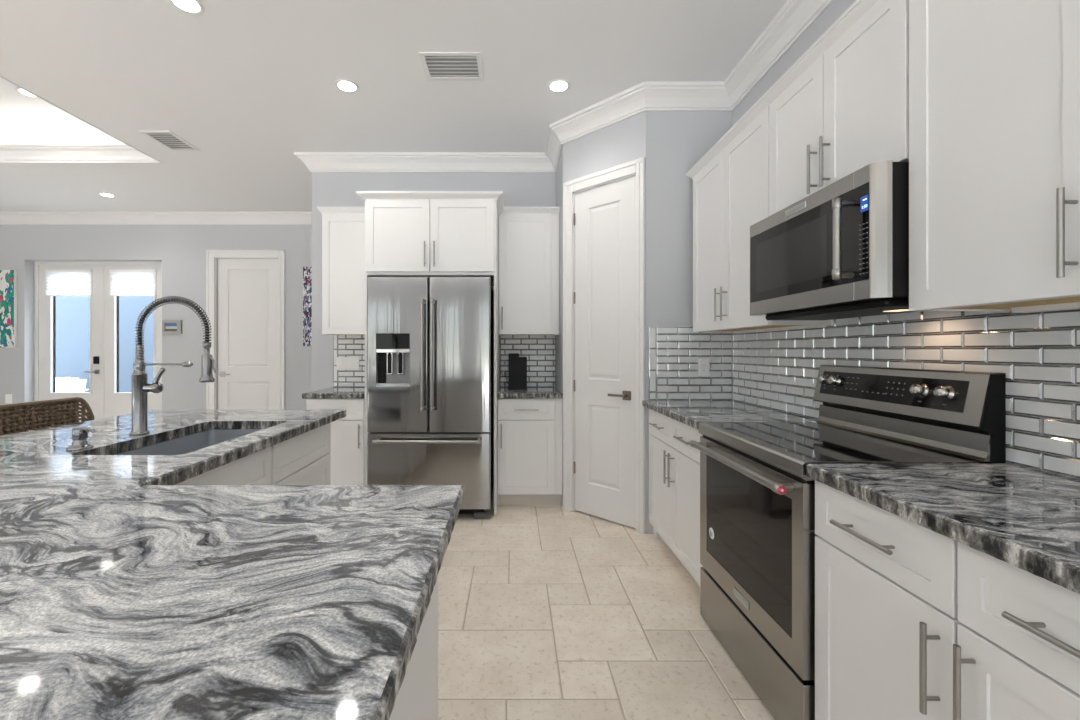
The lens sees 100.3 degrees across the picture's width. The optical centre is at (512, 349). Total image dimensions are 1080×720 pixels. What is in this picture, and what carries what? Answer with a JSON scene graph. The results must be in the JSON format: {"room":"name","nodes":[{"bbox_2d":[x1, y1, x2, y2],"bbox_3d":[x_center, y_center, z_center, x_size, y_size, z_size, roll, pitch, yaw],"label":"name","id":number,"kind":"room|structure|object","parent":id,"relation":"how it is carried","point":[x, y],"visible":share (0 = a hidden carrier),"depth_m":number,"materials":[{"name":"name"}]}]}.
{"room":"kitchen","nodes":[
{"label":"kitchen","id":0,"kind":"room"},
{"bbox_2d":[56,296,153,391],"bbox_3d":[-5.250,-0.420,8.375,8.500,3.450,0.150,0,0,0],"label":"window","id":1,"kind":"structure","parent":0,"point":[72,312],"depth_m":8.30,"materials":[{"name":"glass"}]},
{"bbox_2d":[0,225,311,409],"bbox_3d":[-5.324,-0.255,5.970,6.952,3.020,0.240,0,0,0],"label":"wall","id":2,"kind":"structure","parent":0,"point":[181,249],"depth_m":5.85,"materials":[{"name":"grey paint"}]},
{"bbox_2d":[0,270,16,347],"bbox_3d":[-6.798,-0.532,5.832,0.705,1.005,0.035,0,0,0],"label":"canvas painting","id":3,"kind":"object","parent":2,"relation":"attached to","point":[8,278],"visible":1,"depth_m":5.81},
{"bbox_2d":[5,394,11,403],"bbox_3d":[-6.550,0.635,5.845,0.080,0.120,0.010,0,0,0],"label":"wall outlet","id":4,"kind":"object","parent":2,"relation":"attached to","point":[8,397],"visible":1,"depth_m":5.84,"materials":[{"name":"white plastic"}]},
{"bbox_2d":[34,261,161,421],"bbox_3d":[-5.457,0.040,5.987,1.787,2.430,0.126,0,0,0],"label":"door","id":5,"kind":"structure","parent":2,"relation":"in","point":[105,400],"depth_m":5.98,"materials":[{"name":"white paint"}]},
{"bbox_2d":[45,269,92,295],"bbox_3d":[-5.881,-0.889,5.958,0.608,0.351,0.028,0,0,0],"label":"window shade","id":6,"kind":"object","parent":5,"relation":"attached to","point":[59,282],"visible":1,"depth_m":5.96,"materials":[{"name":"fabric"}]},
{"bbox_2d":[109,269,156,295],"bbox_3d":[-5.032,-0.889,5.958,0.608,0.351,0.028,0,0,0],"label":"window shade","id":7,"kind":"object","parent":5,"relation":"attached to","point":[123,282],"visible":1,"depth_m":5.96,"materials":[{"name":"fabric"}]},
{"bbox_2d":[162,320,181,333],"bbox_3d":[-4.425,-0.298,5.839,0.240,0.180,0.022,0,0,0],"label":"wall picture","id":8,"kind":"object","parent":2,"relation":"attached to","point":[168,326],"visible":1,"depth_m":5.83,"materials":[{"name":"plastic"}]},
{"bbox_2d":[206,250,284,409],"bbox_3d":[-3.470,-0.022,5.886,1.014,2.555,0.128,0,0,0],"label":"door","id":9,"kind":"structure","parent":2,"relation":"in","point":[245,289],"depth_m":5.88,"materials":[{"name":"white paint"}]},
{"bbox_2d":[303,266,311,346],"bbox_3d":[-2.382,-0.562,5.832,0.665,1.035,0.035,0,0,0],"label":"canvas painting","id":10,"kind":"object","parent":2,"relation":"attached to","point":[307,270],"visible":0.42,"depth_m":5.81},
{"bbox_2d":[0,0,787,211],"bbox_3d":[-3.551,-1.985,0.650,10.497,0.440,10.900,0,0,0],"label":"ceiling","id":11,"kind":"structure","parent":0,"point":[248,84],"depth_m":2.92,"materials":[{"name":"white paint"}]},
{"bbox_2d":[16,87,37,97],"bbox_3d":[-4.110,-2.182,3.820,0.152,0.006,0.152,0,0,0],"label":"recessed light","id":12,"kind":"object","parent":11,"relation":"in","point":[18,89],"visible":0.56,"depth_m":3.81,"materials":[{"name":"white paint"}]},
{"bbox_2d":[0,76,163,163],"bbox_3d":[-5.350,-1.833,2.275,4.100,0.144,3.950,0,0,0],"label":"trim","id":13,"kind":"structure","parent":11,"relation":"attached to","point":[125,153],"depth_m":4.20,"materials":[{"name":"white paint"}]},
{"bbox_2d":[98,193,115,196],"bbox_3d":[-4.620,-1.762,5.120,0.152,0.006,0.152,0,0,0],"label":"recessed light","id":14,"kind":"object","parent":11,"relation":"in","point":[101,194],"visible":1,"depth_m":5.12,"materials":[{"name":"white paint"}]},
{"bbox_2d":[139,131,200,150],"bbox_3d":[-2.885,-1.760,3.800,0.250,0.009,0.360,0,0,0],"label":"ceiling vent","id":15,"kind":"object","parent":11,"relation":"in","point":[168,139],"visible":1,"depth_m":3.78,"materials":[{"name":"white metal"}]},
{"bbox_2d":[169,0,203,14],"bbox_3d":[-1.663,-1.762,2.290,0.152,0.006,0.152,0,0,0],"label":"recessed light","id":16,"kind":"object","parent":11,"relation":"in","point":[194,7],"visible":1,"depth_m":2.31,"materials":[{"name":"white paint"}]},
{"bbox_2d":[335,79,358,92],"bbox_3d":[-1.110,-1.762,3.008,0.152,0.006,0.152,0,0,0],"label":"recessed light","id":17,"kind":"object","parent":11,"relation":"in","point":[345,85],"visible":1,"depth_m":3.00,"materials":[{"name":"white paint"}]},
{"bbox_2d":[418,52,483,80],"bbox_3d":[-0.375,-1.760,2.800,0.370,0.009,0.275,0,0,0],"label":"ceiling vent","id":18,"kind":"object","parent":11,"relation":"in","point":[437,66],"visible":1,"depth_m":2.79,"materials":[{"name":"white metal"}]},
{"bbox_2d":[548,79,569,92],"bbox_3d":[0.307,-1.762,3.008,0.152,0.006,0.152,0,0,0],"label":"recessed light","id":19,"kind":"object","parent":11,"relation":"in","point":[558,85],"visible":1,"depth_m":3.00,"materials":[{"name":"white paint"}]},
{"bbox_2d":[312,172,555,390],"bbox_3d":[-0.175,-0.255,4.987,3.345,3.020,1.726,0,0,0],"label":"wall","id":20,"kind":"structure","parent":0,"point":[329,189],"depth_m":4.13,"materials":[{"name":"grey paint"}]},
{"bbox_2d":[317,207,364,334],"bbox_3d":[-1.392,-0.671,3.962,0.524,1.077,0.331,0,0,0],"label":"upper cabinet","id":21,"kind":"object","parent":20,"relation":"attached to","point":[343,228],"visible":0.63,"depth_m":3.82,"materials":[{"name":"white wood"}]},
{"bbox_2d":[337,357,358,369],"bbox_3d":[-1.508,0.123,4.117,0.192,0.110,0.011,0,0,0],"label":"light switch","id":22,"kind":"object","parent":20,"relation":"attached to","point":[343,363],"visible":1,"depth_m":4.11,"materials":[{"name":"white plastic"}]},
{"bbox_2d":[356,191,503,514],"bbox_3d":[-0.626,0.032,3.744,1.099,2.447,0.766,0,0,0],"label":"cabinet","id":23,"kind":"object","parent":20,"relation":"attached to","point":[428,234],"visible":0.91,"depth_m":3.41,"materials":[{"name":"white wood"}]},
{"bbox_2d":[333,335,555,386],"bbox_3d":[-0.627,0.094,4.127,2.042,0.492,0.006,0,0,0],"label":"backsplash","id":24,"kind":"structure","parent":20,"relation":"attached to","point":[539,350],"depth_m":4.12,"materials":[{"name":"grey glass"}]},
{"bbox_2d":[499,207,559,334],"bbox_3d":[0.135,-0.671,3.949,0.516,1.077,0.356,0,0,0],"label":"upper cabinet","id":25,"kind":"object","parent":20,"relation":"attached to","point":[528,236],"visible":0.95,"depth_m":3.82,"materials":[{"name":"white wood"}]},
{"bbox_2d":[556,111,645,533],"bbox_3d":[0.583,-0.255,3.567,0.335,3.020,1.177,0,0,-26],"label":"wall","id":26,"kind":"structure","parent":0,"point":[624,141],"depth_m":3.41,"materials":[{"name":"grey paint"}]},
{"bbox_2d":[563,157,644,533],"bbox_3d":[0.670,-0.030,3.335,0.695,2.570,0.152,0,0,44],"label":"door","id":27,"kind":"structure","parent":26,"relation":"in","point":[604,224],"depth_m":3.31,"materials":[{"name":"white paint"}]},
{"bbox_2d":[438,487,774,719],"bbox_3d":[-3.566,1.285,0.720,10.728,0.060,11.396,0,0,0],"label":"floor","id":28,"kind":"structure","parent":0,"point":[546,612],"depth_m":2.01,"materials":[{"name":"tile"}]},
{"bbox_2d":[0,397,93,435],"bbox_3d":[-2.249,0.758,2.270,0.413,0.995,0.590,0,0,0],"label":"counter stool","id":29,"kind":"object","parent":28,"relation":"on","point":[26,416],"visible":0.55,"depth_m":2.31,"materials":[{"name":"wicker"}]},
{"bbox_2d":[175,447,270,484],"bbox_3d":[-1.295,0.819,1.480,0.620,0.872,0.720,0,0,0],"label":"base cabinet","id":30,"kind":"object","parent":28,"relation":"on","point":[255,468],"visible":0.09,"depth_m":1.65,"materials":[{"name":"paint"}]},
{"bbox_2d":[271,423,330,484],"bbox_3d":[-1.295,0.819,2.140,0.620,0.872,0.591,0,0,0],"label":"base cabinet","id":31,"kind":"object","parent":28,"relation":"on","point":[305,458],"visible":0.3,"depth_m":2.13,"materials":[{"name":"paint"}]},
{"bbox_2d":[306,398,364,484],"bbox_3d":[-1.384,0.819,3.824,0.508,0.872,0.606,0,0,0],"label":"base cabinet","id":32,"kind":"object","parent":28,"relation":"on","point":[347,452],"visible":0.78,"depth_m":3.57,"materials":[{"name":"paint"}]},
{"bbox_2d":[302,387,364,397],"bbox_3d":[-1.395,0.361,3.830,0.529,0.040,0.596,0,0,0],"label":"countertop","id":33,"kind":"structure","parent":32,"relation":"on","point":[333,392],"depth_m":3.54,"materials":[{"name":"stone"}]},
{"bbox_2d":[389,575,437,719],"bbox_3d":[-0.900,0.819,0.121,1.439,0.872,1.942,0,0,0],"label":"base cabinet","id":34,"kind":"object","parent":28,"relation":"on","point":[417,696],"visible":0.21,"depth_m":0.91,"materials":[{"name":"paint"}]},
{"bbox_2d":[0,410,464,719],"bbox_3d":[-1.087,0.361,0.838,1.927,0.040,3.475,0,0,0],"label":"countertop","id":35,"kind":"structure","parent":34,"relation":"on","point":[128,592],"depth_m":0.67,"materials":[{"name":"stone"}]},
{"bbox_2d":[66,427,95,450],"bbox_3d":[-1.493,0.304,1.553,0.077,0.074,0.070,0,0,39],"label":"soap dispenser","id":36,"kind":"object","parent":35,"relation":"on","point":[79,434],"visible":1,"depth_m":1.54,"materials":[{"name":"silver metal"}]},
{"bbox_2d":[129,296,215,435],"bbox_3d":[-1.371,0.061,1.818,0.341,0.560,0.066,0,0,0],"label":"faucet","id":37,"kind":"object","parent":35,"relation":"on","point":[141,387],"visible":1,"depth_m":1.81,"materials":[{"name":"silver metal"}]},
{"bbox_2d":[115,429,261,454],"bbox_3d":[-1.264,0.487,1.810,0.417,0.208,0.739,0,0,0],"label":"sink","id":38,"kind":"object","parent":35,"relation":"in","point":[193,442],"visible":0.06,"depth_m":2.02,"materials":[{"name":"metal"}]},
{"bbox_2d":[367,277,493,518],"bbox_3d":[-0.620,0.360,3.647,0.910,1.790,0.847,0,0,0],"label":"refrigerator","id":39,"kind":"object","parent":28,"relation":"on","point":[430,341],"visible":0.97,"depth_m":3.30,"materials":[{"name":"grey metal"}]},
{"bbox_2d":[498,398,561,504],"bbox_3d":[0.135,0.819,3.824,0.516,0.872,0.606,0,0,0],"label":"base cabinet","id":40,"kind":"object","parent":28,"relation":"on","point":[529,429],"visible":0.99,"depth_m":3.57,"materials":[{"name":"paint"}]},
{"bbox_2d":[498,387,562,397],"bbox_3d":[0.136,0.361,3.830,0.515,0.040,0.596,0,0,0],"label":"countertop","id":41,"kind":"structure","parent":40,"relation":"on","point":[531,392],"depth_m":3.54,"materials":[{"name":"stone"}]},
{"bbox_2d":[501,353,526,389],"bbox_3d":[0.006,0.185,3.978,0.237,0.312,0.207,0,0,0],"label":"electronic device","id":42,"kind":"object","parent":41,"relation":"on","point":[517,365],"visible":1,"depth_m":3.88,"materials":[{"name":"black plastic"}]},
{"bbox_2d":[649,409,702,588],"bbox_3d":[1.180,0.819,2.557,0.628,0.872,0.866,0,0,0],"label":"base cabinet","id":43,"kind":"object","parent":28,"relation":"on","point":[674,465],"visible":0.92,"depth_m":2.51,"materials":[{"name":"paint"}]},
{"bbox_2d":[642,400,822,428],"bbox_3d":[1.188,0.361,2.595,0.615,0.040,0.946,0,0,0],"label":"countertop","id":44,"kind":"structure","parent":43,"relation":"on","point":[691,413],"depth_m":2.49,"materials":[{"name":"stone"}]},
{"bbox_2d":[689,365,1005,719],"bbox_3d":[1.152,0.662,1.739,0.674,1.186,0.760,0,0,0],"label":"range","id":45,"kind":"object","parent":28,"relation":"on","point":[757,495],"visible":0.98,"depth_m":1.59,"materials":[{"name":"silver metal"}]},
{"bbox_2d":[698,422,980,480],"bbox_3d":[1.150,0.367,1.739,0.554,0.056,0.760,0,0,0],"label":"cooktop","id":46,"kind":"object","parent":45,"relation":"in","point":[785,449],"depth_m":1.61,"materials":[{"name":"ceramic"}]},
{"bbox_2d":[815,480,961,719],"bbox_3d":[1.180,0.819,1.139,0.628,0.872,0.431,0,0,0],"label":"base cabinet","id":47,"kind":"object","parent":28,"relation":"on","point":[886,622],"visible":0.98,"depth_m":1.11,"materials":[{"name":"paint"}]},
{"bbox_2d":[953,541,1079,719],"bbox_3d":[1.180,0.819,0.696,0.628,0.872,0.450,0,0,0],"label":"base cabinet","id":48,"kind":"object","parent":28,"relation":"on","point":[1016,653],"visible":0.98,"depth_m":0.82,"materials":[{"name":"paint"}]},
{"bbox_2d":[806,463,1079,593],"bbox_3d":[1.188,0.361,0.876,0.615,0.040,0.953,0,0,0],"label":"countertop","id":49,"kind":"structure","parent":48,"relation":"on","point":[1025,518],"depth_m":1.01,"materials":[{"name":"stone"}]},
{"bbox_2d":[646,111,731,533],"bbox_3d":[1.202,-0.255,3.127,0.589,3.020,0.126,0,0,0],"label":"wall","id":50,"kind":"structure","parent":0,"point":[676,141],"depth_m":3.07,"materials":[{"name":"grey paint"}]},
{"bbox_2d":[649,433,660,538],"bbox_3d":[1.210,0.819,3.030,0.569,0.872,0.075,0,0,0],"label":"trim","id":51,"kind":"structure","parent":50,"relation":"attached to","point":[655,533],"depth_m":3.00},
{"bbox_2d":[649,327,731,399],"bbox_3d":[1.211,0.091,3.067,0.570,0.497,0.006,0,0,0],"label":"backsplash","id":52,"kind":"structure","parent":50,"relation":"attached to","point":[674,352],"depth_m":3.06,"materials":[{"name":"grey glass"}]},
{"bbox_2d":[698,359,708,375],"bbox_3d":[1.296,0.120,3.058,0.075,0.120,0.010,0,0,0],"label":"wall outlet","id":53,"kind":"object","parent":50,"relation":"attached to","point":[703,364],"visible":1,"depth_m":3.06,"materials":[{"name":"white plastic"}]},
{"bbox_2d":[701,363,705,372],"bbox_3d":[1.296,0.120,3.055,0.033,0.068,0.004,0,0,0],"label":"socket","id":54,"kind":"object","parent":53,"relation":"attached to","point":[703,365],"depth_m":3.05,"materials":[{"name":"white plastic"}]},
{"bbox_2d":[732,0,1079,478],"bbox_3d":[1.569,-0.255,-0.250,0.156,3.020,9.000,0,0,0],"label":"wall","id":55,"kind":"structure","parent":0,"point":[1038,353],"depth_m":1.57,"materials":[{"name":"grey tile"}]},
{"bbox_2d":[0,0,833,224],"bbox_3d":[-1.663,-1.698,2.449,5.408,0.135,14.531,0,0,-44],"label":"trim","id":56,"kind":"structure","parent":55,"relation":"attached to","point":[795,17],"depth_m":4.00,"materials":[{"name":"white paint"}]},
{"bbox_2d":[686,94,831,331],"bbox_3d":[1.326,-0.658,2.584,0.339,1.083,0.958,0,0,0],"label":"upper cabinet","id":57,"kind":"object","parent":55,"relation":"attached to","point":[731,180],"visible":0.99,"depth_m":2.48,"materials":[{"name":"white wood"}]},
{"bbox_2d":[734,325,825,333],"bbox_3d":[1.460,-0.118,2.530,0.047,0.022,0.800,0,0,0],"label":"light","id":58,"kind":"object","parent":57,"relation":"attached to","point":[802,326],"visible":0.58,"depth_m":2.41,"materials":[{"name":"white plastic"}]},
{"bbox_2d":[765,0,908,215],"bbox_3d":[1.325,-0.891,1.734,0.338,0.617,0.737,0,0,0],"label":"upper cabinet","id":59,"kind":"object","parent":55,"relation":"attached to","point":[841,109],"visible":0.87,"depth_m":1.64,"materials":[{"name":"white wood"}]},
{"bbox_2d":[750,160,917,319],"bbox_3d":[1.263,-0.355,1.732,0.445,0.440,0.736,0,0,0],"label":"microwave","id":60,"kind":"object","parent":59,"relation":"attached to","point":[840,251],"visible":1,"depth_m":1.53,"materials":[{"name":"silver metal"}]},
{"bbox_2d":[732,309,1079,478],"bbox_3d":[1.494,0.091,1.627,0.006,0.497,2.870,0,0,0],"label":"backsplash","id":61,"kind":"structure","parent":55,"relation":"attached to","point":[1038,353],"depth_m":1.49,"materials":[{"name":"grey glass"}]},
{"bbox_2d":[909,0,1079,310],"bbox_3d":[1.325,-0.658,0.919,0.338,1.083,0.890,0,0,0],"label":"upper cabinet","id":62,"kind":"object","parent":55,"relation":"attached to","point":[994,85],"visible":0.98,"depth_m":1.12,"materials":[{"name":"white wood"}]},
{"bbox_2d":[1011,302,1079,312],"bbox_3d":[1.460,-0.118,0.925,0.047,0.022,0.750,0,0,0],"label":"light","id":63,"kind":"object","parent":62,"relation":"attached to","point":[1074,305],"visible":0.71,"depth_m":1.22,"materials":[{"name":"white plastic"}]},
{"label":"outside","id":64,"kind":"structure","parent":0,"visible":0},
{"bbox_3d":[-5.250,1.310,7.205,8.500,0.050,2.190,0,0,0],"label":"floor","id":65,"kind":"structure","parent":64,"visible":0},
{"bbox_2d":[56,377,88,391],"bbox_3d":[-7.826,0.886,7.683,0.740,0.798,0.910,0,0,-29],"label":"chair","id":66,"kind":"object","parent":65,"relation":"on","point":[66,384],"visible":0.06,"depth_m":7.99,"materials":[{"name":"white plastic"}]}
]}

